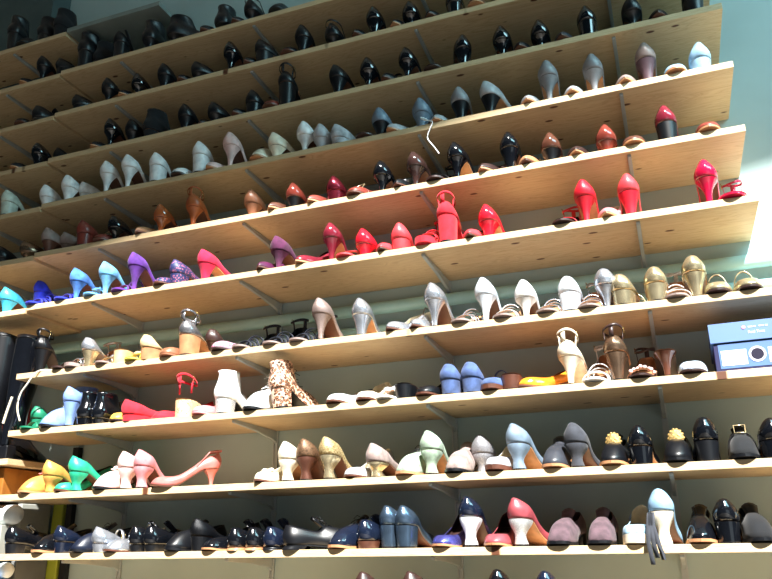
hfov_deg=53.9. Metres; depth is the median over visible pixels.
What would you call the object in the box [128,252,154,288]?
shoe
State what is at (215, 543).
shoe
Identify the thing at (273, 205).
shoe
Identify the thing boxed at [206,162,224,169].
shoe
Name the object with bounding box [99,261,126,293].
shoe
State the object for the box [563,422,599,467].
shoe
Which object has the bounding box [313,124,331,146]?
shoe
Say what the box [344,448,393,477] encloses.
shoe
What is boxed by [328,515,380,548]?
shoe
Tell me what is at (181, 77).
shoe
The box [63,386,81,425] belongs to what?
shoe
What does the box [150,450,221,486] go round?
shoe
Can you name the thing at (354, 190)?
shoe
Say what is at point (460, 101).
shoe
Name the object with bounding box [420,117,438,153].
shoelace
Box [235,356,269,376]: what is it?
shelf bracket
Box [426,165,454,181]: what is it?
sandal
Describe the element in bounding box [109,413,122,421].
mule
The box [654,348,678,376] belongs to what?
mule
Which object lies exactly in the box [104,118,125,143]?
shoe
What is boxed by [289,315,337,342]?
sandal
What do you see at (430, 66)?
sandal
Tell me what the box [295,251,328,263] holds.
shoe
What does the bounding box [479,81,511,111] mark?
shoe
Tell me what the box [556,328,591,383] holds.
sandal
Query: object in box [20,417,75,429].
sandal
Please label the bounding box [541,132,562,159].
shoe
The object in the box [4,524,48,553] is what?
shoe
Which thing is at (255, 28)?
shelf bracket
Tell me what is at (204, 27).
shoe
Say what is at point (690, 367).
mule
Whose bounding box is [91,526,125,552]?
shoe
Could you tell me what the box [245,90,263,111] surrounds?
shoe
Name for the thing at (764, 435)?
shoe
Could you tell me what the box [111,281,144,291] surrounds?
sandal
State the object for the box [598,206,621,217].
shoe
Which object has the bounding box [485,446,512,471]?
shoe
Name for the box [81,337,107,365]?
sandal
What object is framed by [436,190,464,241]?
sandal
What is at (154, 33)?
shoe
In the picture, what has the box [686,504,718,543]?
shoe
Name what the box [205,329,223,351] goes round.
sandal
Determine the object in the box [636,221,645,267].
shelf bracket
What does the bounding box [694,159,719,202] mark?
shoe
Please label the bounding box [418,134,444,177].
shelf bracket
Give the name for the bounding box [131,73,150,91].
shoe
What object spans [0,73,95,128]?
shelf board
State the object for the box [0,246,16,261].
shoe
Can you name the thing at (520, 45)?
shoe
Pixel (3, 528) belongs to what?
box
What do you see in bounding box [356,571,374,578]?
shoe
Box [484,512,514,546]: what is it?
shoe
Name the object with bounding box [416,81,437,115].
shelf bracket
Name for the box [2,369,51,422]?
cord
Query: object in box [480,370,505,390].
shoe
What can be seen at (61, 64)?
shoe
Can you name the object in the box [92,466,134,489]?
shoe
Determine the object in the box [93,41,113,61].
boot
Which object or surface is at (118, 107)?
shelf bracket
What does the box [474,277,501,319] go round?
shoe
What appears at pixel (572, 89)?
shoe
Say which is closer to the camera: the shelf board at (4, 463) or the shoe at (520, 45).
the shoe at (520, 45)
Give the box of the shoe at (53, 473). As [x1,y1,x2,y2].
[42,460,92,492]
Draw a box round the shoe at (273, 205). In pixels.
[268,202,289,210]
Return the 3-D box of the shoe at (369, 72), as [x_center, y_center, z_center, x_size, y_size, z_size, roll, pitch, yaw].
[-0.041,-0.820,3.061,0.081,0.129,0.248,-9,-20,22]
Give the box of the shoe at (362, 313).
[351,298,380,334]
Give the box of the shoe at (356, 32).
[351,29,365,36]
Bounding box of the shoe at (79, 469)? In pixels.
[68,456,100,491]
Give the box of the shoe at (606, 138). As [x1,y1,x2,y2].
[595,124,617,150]
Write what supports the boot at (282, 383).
on the shelf board at (754, 382)
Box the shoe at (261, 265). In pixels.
[256,262,284,269]
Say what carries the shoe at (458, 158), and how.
on the shelf board at (668, 163)
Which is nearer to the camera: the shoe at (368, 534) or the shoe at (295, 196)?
the shoe at (368, 534)
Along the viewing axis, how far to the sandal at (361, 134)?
2.86 m
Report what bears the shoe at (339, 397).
on the shelf board at (754, 382)
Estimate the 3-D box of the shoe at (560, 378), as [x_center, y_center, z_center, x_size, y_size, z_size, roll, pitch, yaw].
[0.530,0.281,2.447,0.258,0.098,0.081,9,-21,-26]
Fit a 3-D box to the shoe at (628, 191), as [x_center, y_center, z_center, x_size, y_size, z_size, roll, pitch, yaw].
[0.819,-0.277,2.536,0.081,0.142,0.245,-8,-20,20]
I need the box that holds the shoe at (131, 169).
[121,154,146,186]
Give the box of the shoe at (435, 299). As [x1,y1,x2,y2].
[424,282,453,325]
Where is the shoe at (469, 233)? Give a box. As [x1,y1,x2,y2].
[463,229,483,238]
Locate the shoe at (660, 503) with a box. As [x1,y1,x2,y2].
[648,489,683,543]
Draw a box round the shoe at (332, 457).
[319,436,351,478]
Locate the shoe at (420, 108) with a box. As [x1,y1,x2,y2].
[412,98,432,125]
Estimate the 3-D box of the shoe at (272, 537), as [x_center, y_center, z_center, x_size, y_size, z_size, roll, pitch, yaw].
[-0.342,0.848,2.631,0.085,0.105,0.266,-9,-20,22]
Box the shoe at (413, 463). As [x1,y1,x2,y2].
[395,445,425,475]
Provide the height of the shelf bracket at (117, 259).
0.050 m
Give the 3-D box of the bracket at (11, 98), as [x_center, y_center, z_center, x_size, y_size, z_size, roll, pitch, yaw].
[-1.800,-0.885,3.851,0.012,0.050,0.323,-8,-20,19]
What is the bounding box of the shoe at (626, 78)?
[615,74,635,84]
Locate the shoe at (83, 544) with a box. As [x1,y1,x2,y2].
[69,522,131,552]
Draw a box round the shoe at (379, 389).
[355,382,393,401]
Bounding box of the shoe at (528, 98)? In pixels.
[520,95,539,104]
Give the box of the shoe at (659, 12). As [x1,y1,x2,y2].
[649,9,667,18]
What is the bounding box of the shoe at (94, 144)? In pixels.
[90,141,105,148]
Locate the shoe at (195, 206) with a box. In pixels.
[186,186,210,224]
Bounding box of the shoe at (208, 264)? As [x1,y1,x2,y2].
[197,249,229,278]
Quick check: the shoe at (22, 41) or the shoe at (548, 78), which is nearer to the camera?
the shoe at (548, 78)
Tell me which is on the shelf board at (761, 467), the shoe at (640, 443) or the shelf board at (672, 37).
the shoe at (640, 443)
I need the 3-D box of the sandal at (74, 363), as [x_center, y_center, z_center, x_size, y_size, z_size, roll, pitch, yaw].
[-1.210,0.268,3.147,0.090,0.156,0.249,-13,-22,32]
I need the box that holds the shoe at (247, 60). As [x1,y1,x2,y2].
[243,57,255,64]
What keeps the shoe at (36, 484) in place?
on the shelf board at (761, 467)
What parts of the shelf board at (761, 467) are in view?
shelf bracket, shelf bracket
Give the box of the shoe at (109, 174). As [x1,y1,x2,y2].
[100,161,123,190]
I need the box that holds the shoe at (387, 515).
[379,505,396,547]
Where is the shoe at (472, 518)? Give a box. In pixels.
[458,496,491,546]
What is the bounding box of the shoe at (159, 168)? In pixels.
[149,152,170,181]
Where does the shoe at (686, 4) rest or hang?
on the shelf board at (672, 37)
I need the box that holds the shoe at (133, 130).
[125,119,143,139]
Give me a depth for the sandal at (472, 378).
2.44 m
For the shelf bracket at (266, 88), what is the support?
attached to the shelf board at (229, 88)
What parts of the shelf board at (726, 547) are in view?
shelf bracket, shelf bracket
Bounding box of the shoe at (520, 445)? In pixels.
[505,423,542,469]
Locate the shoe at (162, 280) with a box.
[153,277,170,285]
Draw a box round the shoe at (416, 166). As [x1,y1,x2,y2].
[406,151,430,183]
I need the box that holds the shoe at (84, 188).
[79,182,100,195]
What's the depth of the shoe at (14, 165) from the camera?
3.52 m
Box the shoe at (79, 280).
[70,268,100,297]
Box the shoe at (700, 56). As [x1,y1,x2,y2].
[688,42,710,69]
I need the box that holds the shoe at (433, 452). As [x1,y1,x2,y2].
[420,430,448,473]
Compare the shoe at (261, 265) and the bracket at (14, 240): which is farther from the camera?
the bracket at (14, 240)
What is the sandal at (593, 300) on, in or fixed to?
on the shelf board at (693, 313)
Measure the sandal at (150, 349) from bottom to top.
0.100 m
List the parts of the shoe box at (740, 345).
panel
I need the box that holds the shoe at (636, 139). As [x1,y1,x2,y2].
[622,135,645,146]
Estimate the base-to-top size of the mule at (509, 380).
0.052 m
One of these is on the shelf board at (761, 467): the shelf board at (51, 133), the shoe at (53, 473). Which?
the shoe at (53, 473)
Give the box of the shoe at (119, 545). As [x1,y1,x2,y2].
[103,527,166,551]
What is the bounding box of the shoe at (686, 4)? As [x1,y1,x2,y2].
[681,0,703,11]
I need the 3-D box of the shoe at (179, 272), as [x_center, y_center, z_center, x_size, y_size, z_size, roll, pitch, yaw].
[-0.776,-0.042,3.092,0.081,0.102,0.256,-15,-23,35]
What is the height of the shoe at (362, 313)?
0.135 m
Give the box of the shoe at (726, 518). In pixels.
[712,498,742,543]
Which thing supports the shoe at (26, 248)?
on the shelf board at (23, 273)
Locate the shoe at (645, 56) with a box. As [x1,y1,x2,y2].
[635,42,656,79]
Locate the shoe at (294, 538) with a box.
[282,516,340,549]
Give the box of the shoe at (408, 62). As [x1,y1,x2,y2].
[398,47,421,75]
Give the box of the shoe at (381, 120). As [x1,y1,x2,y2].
[372,107,391,134]
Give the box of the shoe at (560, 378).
[519,370,567,387]
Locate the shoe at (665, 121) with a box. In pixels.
[654,105,677,139]
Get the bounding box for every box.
[0,525,14,560]
[0,560,46,578]
[1,504,50,560]
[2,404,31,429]
[708,318,771,371]
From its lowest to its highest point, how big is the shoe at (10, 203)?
0.126 m
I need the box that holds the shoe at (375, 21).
[366,6,385,31]
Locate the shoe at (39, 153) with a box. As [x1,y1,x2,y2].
[31,142,51,163]
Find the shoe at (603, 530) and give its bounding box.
[587,507,618,544]
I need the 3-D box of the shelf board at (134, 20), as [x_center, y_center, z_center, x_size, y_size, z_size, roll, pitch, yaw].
[-1.237,-1.239,3.739,0.533,0.024,0.339,-8,-20,19]
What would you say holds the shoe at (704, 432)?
on the shelf board at (761, 467)
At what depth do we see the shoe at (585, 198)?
2.49 m
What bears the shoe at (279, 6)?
on the shelf board at (279, 28)
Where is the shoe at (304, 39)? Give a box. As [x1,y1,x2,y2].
[295,24,315,50]
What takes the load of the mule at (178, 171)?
on the shelf board at (697, 96)
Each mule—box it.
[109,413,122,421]
[159,347,178,357]
[171,168,192,176]
[210,341,234,351]
[501,373,522,388]
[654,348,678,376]
[678,361,707,374]
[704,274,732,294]
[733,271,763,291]
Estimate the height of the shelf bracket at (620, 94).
0.050 m
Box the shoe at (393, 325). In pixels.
[386,313,429,331]
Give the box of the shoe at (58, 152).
[53,148,66,156]
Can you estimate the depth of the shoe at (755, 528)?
2.06 m
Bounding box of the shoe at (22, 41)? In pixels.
[16,38,35,45]
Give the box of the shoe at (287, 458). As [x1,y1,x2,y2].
[278,441,300,480]
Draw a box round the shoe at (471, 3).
[467,0,485,7]
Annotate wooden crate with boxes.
[0,468,41,504]
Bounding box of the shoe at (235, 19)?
[231,16,243,23]
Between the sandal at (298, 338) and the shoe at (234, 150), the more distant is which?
the shoe at (234, 150)
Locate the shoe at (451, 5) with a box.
[445,0,464,12]
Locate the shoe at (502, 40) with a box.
[492,25,512,53]
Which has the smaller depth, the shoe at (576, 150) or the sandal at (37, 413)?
the shoe at (576, 150)
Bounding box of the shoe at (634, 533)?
[622,505,651,544]
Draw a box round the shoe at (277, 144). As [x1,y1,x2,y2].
[268,132,294,155]
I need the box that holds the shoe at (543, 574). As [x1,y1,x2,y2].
[536,571,555,578]
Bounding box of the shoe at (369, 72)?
[360,57,380,84]
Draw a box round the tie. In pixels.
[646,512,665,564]
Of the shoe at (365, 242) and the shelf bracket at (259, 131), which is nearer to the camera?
the shoe at (365, 242)
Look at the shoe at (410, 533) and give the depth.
2.38 m
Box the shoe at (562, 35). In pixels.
[554,32,571,40]
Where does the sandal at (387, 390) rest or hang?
on the shelf board at (754, 382)
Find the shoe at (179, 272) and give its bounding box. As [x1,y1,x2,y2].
[169,259,199,282]
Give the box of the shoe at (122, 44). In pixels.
[113,30,133,55]
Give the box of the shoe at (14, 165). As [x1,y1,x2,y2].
[10,162,26,168]
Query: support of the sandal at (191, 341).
on the shelf board at (693, 313)
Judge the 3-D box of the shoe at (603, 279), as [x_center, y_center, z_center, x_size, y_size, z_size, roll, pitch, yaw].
[0.736,0.024,2.468,0.090,0.125,0.247,-11,-21,27]
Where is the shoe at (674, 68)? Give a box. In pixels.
[664,64,686,74]
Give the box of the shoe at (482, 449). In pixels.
[471,434,495,471]
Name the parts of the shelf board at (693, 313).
shelf bracket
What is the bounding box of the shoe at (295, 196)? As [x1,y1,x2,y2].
[286,182,306,206]
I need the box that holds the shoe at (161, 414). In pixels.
[152,401,213,418]
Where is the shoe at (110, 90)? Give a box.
[101,78,119,99]
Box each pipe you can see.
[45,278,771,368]
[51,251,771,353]
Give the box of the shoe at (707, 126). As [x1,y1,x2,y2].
[695,121,720,132]
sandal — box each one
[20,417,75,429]
[25,294,69,305]
[30,406,46,426]
[33,280,53,302]
[34,328,57,370]
[51,361,72,369]
[54,292,102,300]
[64,342,121,367]
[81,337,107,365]
[83,287,108,296]
[95,356,113,364]
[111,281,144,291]
[113,348,137,362]
[124,351,140,361]
[140,334,161,359]
[175,372,200,416]
[178,309,209,354]
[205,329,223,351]
[232,324,280,348]
[262,318,308,345]
[278,62,300,104]
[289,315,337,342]
[336,250,359,257]
[356,132,375,138]
[376,386,396,399]
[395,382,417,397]
[414,220,439,245]
[424,63,441,70]
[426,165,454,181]
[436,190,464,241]
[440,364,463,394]
[451,309,483,323]
[461,362,483,392]
[492,304,522,318]
[536,299,561,313]
[552,206,580,224]
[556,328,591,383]
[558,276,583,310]
[577,283,604,309]
[582,345,612,382]
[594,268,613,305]
[602,323,631,379]
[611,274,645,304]
[627,347,657,378]
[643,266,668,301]
[664,271,691,299]
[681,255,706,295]
[718,180,747,199]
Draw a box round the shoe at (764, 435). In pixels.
[757,417,771,457]
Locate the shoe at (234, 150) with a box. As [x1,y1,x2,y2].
[223,132,246,164]
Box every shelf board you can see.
[0,32,78,87]
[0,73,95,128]
[0,116,91,171]
[0,161,80,211]
[0,207,76,252]
[0,256,71,292]
[0,308,81,336]
[0,458,771,514]
[0,459,68,471]
[0,543,771,571]
[8,367,771,452]
[16,287,771,398]
[26,194,758,332]
[34,124,745,280]
[41,61,733,233]
[48,3,722,191]
[54,0,709,144]
[61,0,494,101]
[67,1,171,50]
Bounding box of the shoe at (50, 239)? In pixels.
[41,227,61,250]
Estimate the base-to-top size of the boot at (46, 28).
0.158 m
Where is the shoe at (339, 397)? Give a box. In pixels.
[326,389,372,403]
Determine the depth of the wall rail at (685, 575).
2.43 m
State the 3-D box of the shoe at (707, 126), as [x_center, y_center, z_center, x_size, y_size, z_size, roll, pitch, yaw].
[1.060,-0.527,2.519,0.081,0.118,0.252,-7,-20,17]
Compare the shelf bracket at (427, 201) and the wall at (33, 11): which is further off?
the wall at (33, 11)
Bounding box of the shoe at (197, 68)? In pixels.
[191,61,213,77]
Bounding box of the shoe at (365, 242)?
[355,228,377,254]
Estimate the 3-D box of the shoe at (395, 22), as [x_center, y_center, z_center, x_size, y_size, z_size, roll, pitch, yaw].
[0.069,-1.056,3.090,0.081,0.118,0.252,-7,-20,17]
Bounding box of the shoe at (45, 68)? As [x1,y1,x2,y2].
[36,55,56,78]
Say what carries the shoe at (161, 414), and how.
on the shelf board at (754, 382)
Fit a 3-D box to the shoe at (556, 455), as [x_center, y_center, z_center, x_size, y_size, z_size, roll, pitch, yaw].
[0.543,0.512,2.377,0.085,0.114,0.255,-9,-21,23]
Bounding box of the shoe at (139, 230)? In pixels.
[135,226,179,234]
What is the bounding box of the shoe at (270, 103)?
[262,100,278,108]
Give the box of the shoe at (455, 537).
[432,515,464,547]
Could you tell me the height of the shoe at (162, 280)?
0.108 m
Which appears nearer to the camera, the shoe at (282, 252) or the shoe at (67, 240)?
the shoe at (282, 252)
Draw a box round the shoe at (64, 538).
[53,525,80,552]
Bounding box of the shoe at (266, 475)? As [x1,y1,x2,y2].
[254,467,282,482]
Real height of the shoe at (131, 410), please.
0.085 m
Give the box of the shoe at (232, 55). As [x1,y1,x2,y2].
[223,41,243,68]
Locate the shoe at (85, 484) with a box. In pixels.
[53,465,113,491]
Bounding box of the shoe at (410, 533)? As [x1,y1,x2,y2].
[395,505,433,547]
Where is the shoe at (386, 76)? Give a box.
[381,73,402,80]
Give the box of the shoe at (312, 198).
[307,195,327,203]
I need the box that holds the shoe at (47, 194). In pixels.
[39,184,61,203]
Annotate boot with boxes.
[0,332,19,458]
[0,334,46,462]
[6,15,29,48]
[37,16,54,39]
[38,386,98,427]
[53,7,76,34]
[76,391,96,424]
[77,31,100,65]
[90,392,122,423]
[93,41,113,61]
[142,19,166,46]
[142,108,170,135]
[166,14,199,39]
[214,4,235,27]
[214,370,247,412]
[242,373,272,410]
[268,360,318,408]
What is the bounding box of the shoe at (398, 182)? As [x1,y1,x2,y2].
[392,179,412,187]
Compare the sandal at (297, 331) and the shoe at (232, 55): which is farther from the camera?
the shoe at (232, 55)
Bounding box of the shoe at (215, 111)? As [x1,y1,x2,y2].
[208,102,230,120]
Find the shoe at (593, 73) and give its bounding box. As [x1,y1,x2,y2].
[582,53,604,90]
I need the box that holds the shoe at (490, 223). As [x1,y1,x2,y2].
[478,204,504,235]
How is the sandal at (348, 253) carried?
on the shelf board at (730, 220)
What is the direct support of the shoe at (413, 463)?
on the shelf board at (761, 467)
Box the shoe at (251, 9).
[244,0,264,18]
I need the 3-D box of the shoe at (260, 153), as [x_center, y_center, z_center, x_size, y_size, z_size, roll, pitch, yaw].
[-0.472,-0.541,3.132,0.085,0.114,0.255,-10,-21,24]
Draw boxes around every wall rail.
[115,225,153,578]
[268,200,285,578]
[445,171,463,578]
[625,137,688,578]
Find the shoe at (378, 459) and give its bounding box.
[366,443,398,476]
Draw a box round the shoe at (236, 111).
[231,108,246,115]
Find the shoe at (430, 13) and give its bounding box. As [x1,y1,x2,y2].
[424,10,439,18]
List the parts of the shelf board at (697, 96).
shelf bracket, shelf bracket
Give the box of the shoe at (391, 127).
[386,123,416,132]
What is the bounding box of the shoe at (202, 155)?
[192,141,213,172]
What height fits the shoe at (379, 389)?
0.108 m
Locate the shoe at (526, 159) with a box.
[518,155,542,164]
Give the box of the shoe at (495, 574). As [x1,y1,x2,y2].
[489,569,509,578]
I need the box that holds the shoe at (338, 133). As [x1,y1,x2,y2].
[330,124,355,143]
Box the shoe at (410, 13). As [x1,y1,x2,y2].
[402,0,421,22]
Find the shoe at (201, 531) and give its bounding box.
[190,518,223,550]
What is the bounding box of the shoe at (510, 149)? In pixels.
[500,132,521,167]
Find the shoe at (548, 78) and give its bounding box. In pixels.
[538,60,560,99]
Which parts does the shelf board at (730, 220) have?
shelf bracket, shelf bracket, shelf bracket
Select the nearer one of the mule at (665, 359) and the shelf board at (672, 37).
the mule at (665, 359)
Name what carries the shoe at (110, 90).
on the shelf board at (229, 88)
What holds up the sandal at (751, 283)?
on the shelf board at (693, 313)
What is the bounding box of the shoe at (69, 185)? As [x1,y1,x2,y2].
[61,174,79,198]
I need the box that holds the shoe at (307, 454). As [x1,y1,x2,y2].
[296,438,323,480]
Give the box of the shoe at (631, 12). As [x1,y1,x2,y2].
[621,0,641,24]
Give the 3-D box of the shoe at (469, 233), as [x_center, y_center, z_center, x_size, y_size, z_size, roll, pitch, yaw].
[0.322,-0.200,2.702,0.081,0.118,0.252,-7,-20,17]
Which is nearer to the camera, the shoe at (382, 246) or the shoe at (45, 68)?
the shoe at (382, 246)
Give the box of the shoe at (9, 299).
[0,287,26,311]
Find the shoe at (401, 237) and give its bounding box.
[391,223,413,249]
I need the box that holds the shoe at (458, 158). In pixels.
[447,142,475,176]
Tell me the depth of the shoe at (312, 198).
2.87 m
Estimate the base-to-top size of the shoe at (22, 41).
0.144 m
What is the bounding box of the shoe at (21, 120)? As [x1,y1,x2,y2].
[14,118,29,124]
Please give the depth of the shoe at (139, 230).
3.13 m
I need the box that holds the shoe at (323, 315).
[312,298,342,338]
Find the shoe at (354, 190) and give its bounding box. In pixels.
[346,183,379,195]
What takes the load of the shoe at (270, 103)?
on the shelf board at (672, 37)
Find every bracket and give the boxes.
[0,136,32,160]
[0,184,40,207]
[0,231,22,245]
[0,281,30,300]
[6,95,31,114]
[13,54,39,76]
[98,248,128,268]
[109,151,148,181]
[115,104,142,128]
[120,61,152,87]
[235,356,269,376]
[242,223,270,248]
[247,120,268,142]
[250,70,278,101]
[252,25,279,54]
[414,29,434,63]
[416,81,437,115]
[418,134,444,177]
[419,191,436,219]
[421,0,429,12]
[424,335,452,364]
[426,404,455,431]
[428,483,458,503]
[431,556,461,569]
[607,0,613,27]
[612,36,620,78]
[619,93,628,137]
[627,154,633,177]
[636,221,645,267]
[648,310,656,349]
[658,386,665,417]
[669,472,676,495]
[680,553,686,568]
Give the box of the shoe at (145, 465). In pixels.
[133,449,163,487]
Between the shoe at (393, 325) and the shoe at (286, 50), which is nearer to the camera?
the shoe at (393, 325)
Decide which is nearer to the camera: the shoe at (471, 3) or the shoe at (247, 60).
the shoe at (471, 3)
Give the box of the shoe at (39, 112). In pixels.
[31,105,57,120]
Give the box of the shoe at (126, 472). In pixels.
[117,451,151,488]
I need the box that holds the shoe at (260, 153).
[250,148,271,160]
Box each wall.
[0,0,71,89]
[0,0,771,578]
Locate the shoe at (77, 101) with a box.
[72,94,92,107]
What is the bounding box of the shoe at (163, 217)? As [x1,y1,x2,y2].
[153,204,177,229]
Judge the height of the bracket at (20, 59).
0.050 m
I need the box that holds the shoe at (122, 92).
[118,90,131,96]
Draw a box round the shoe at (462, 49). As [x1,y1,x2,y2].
[453,34,471,63]
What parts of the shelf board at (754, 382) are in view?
shelf bracket, shelf bracket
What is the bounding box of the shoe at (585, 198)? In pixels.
[574,179,598,220]
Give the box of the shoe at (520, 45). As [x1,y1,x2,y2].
[513,41,530,50]
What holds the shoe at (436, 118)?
on the shelf board at (697, 96)
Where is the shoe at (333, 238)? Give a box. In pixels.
[323,222,347,258]
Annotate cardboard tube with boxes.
[45,504,66,578]
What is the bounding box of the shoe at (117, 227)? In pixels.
[107,215,134,238]
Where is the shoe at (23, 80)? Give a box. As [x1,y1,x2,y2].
[19,78,32,83]
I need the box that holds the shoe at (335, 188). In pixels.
[326,176,346,199]
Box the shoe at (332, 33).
[325,19,345,42]
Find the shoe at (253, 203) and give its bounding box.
[244,189,267,213]
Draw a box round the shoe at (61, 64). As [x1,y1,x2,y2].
[56,58,74,73]
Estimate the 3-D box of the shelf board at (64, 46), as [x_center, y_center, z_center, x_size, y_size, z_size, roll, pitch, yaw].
[-2.144,-1.101,4.052,1.398,0.024,0.339,-8,-20,19]
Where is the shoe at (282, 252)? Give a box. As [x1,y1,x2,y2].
[270,236,296,266]
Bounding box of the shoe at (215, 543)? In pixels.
[201,522,261,550]
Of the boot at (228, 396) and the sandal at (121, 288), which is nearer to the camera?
the boot at (228, 396)
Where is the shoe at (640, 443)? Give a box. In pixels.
[627,425,660,464]
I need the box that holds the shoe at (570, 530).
[547,508,585,545]
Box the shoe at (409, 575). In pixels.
[403,571,422,578]
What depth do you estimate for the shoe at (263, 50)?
3.19 m
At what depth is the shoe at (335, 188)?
2.85 m
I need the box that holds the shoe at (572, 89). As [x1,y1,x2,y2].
[563,86,583,95]
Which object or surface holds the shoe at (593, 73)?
on the shelf board at (697, 96)
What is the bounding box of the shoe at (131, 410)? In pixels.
[121,399,157,420]
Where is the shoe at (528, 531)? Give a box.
[507,498,548,546]
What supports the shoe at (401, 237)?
on the shelf board at (730, 220)
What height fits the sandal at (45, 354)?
0.196 m
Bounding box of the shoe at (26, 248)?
[19,241,43,256]
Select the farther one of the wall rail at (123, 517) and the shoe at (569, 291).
the wall rail at (123, 517)
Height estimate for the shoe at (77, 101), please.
0.081 m
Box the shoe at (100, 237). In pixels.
[93,232,134,241]
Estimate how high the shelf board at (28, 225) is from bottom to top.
0.024 m
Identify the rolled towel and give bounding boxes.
[0,505,23,524]
[0,562,13,578]
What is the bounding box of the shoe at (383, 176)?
[373,160,394,189]
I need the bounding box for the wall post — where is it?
[58,447,82,578]
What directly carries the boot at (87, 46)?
on the shelf board at (279, 28)
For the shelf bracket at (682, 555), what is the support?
attached to the shelf board at (726, 547)
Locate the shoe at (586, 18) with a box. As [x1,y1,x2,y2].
[577,5,597,34]
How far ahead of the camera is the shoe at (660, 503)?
2.13 m
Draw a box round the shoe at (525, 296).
[514,280,539,315]
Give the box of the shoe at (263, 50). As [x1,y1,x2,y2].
[255,39,279,61]
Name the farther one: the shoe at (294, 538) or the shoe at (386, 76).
the shoe at (386, 76)
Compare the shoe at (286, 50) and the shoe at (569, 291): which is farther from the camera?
the shoe at (286, 50)
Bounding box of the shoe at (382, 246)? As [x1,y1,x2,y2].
[376,243,392,251]
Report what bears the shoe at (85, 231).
on the shelf board at (668, 163)
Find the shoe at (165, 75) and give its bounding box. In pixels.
[157,63,176,85]
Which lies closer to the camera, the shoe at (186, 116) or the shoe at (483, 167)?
the shoe at (483, 167)
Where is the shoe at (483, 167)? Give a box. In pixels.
[478,163,505,172]
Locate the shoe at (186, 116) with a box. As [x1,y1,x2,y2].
[178,104,198,127]
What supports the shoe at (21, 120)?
on the shelf board at (51, 133)
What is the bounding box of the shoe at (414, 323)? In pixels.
[408,307,437,328]
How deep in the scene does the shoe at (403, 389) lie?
2.51 m
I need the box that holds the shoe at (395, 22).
[389,19,404,27]
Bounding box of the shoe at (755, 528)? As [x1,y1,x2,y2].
[738,502,771,542]
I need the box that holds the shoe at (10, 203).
[0,190,24,214]
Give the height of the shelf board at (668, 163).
0.024 m
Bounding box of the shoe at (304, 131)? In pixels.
[297,121,316,149]
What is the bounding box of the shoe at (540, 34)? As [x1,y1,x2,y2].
[530,19,550,45]
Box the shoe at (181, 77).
[177,74,190,81]
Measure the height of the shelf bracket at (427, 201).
0.050 m
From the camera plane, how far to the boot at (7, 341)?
3.25 m
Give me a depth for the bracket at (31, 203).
3.73 m
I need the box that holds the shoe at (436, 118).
[430,114,447,122]
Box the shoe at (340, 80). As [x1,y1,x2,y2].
[329,64,354,91]
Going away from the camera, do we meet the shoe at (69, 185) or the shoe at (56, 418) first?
the shoe at (56, 418)
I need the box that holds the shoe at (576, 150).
[567,146,588,155]
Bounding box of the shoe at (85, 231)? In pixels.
[76,220,97,244]
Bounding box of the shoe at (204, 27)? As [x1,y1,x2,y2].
[200,25,213,31]
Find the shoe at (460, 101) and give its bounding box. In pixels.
[451,86,472,117]
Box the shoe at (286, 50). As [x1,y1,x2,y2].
[280,47,297,54]
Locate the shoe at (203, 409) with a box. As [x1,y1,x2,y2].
[191,405,215,415]
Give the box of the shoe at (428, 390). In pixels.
[416,384,441,396]
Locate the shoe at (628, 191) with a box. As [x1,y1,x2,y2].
[617,173,641,214]
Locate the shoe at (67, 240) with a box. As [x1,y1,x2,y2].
[60,232,76,247]
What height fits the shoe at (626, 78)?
0.128 m
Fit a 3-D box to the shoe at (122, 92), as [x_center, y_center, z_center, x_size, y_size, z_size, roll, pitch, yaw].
[-1.154,-0.897,3.519,0.081,0.128,0.249,-7,-20,17]
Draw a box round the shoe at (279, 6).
[268,3,287,12]

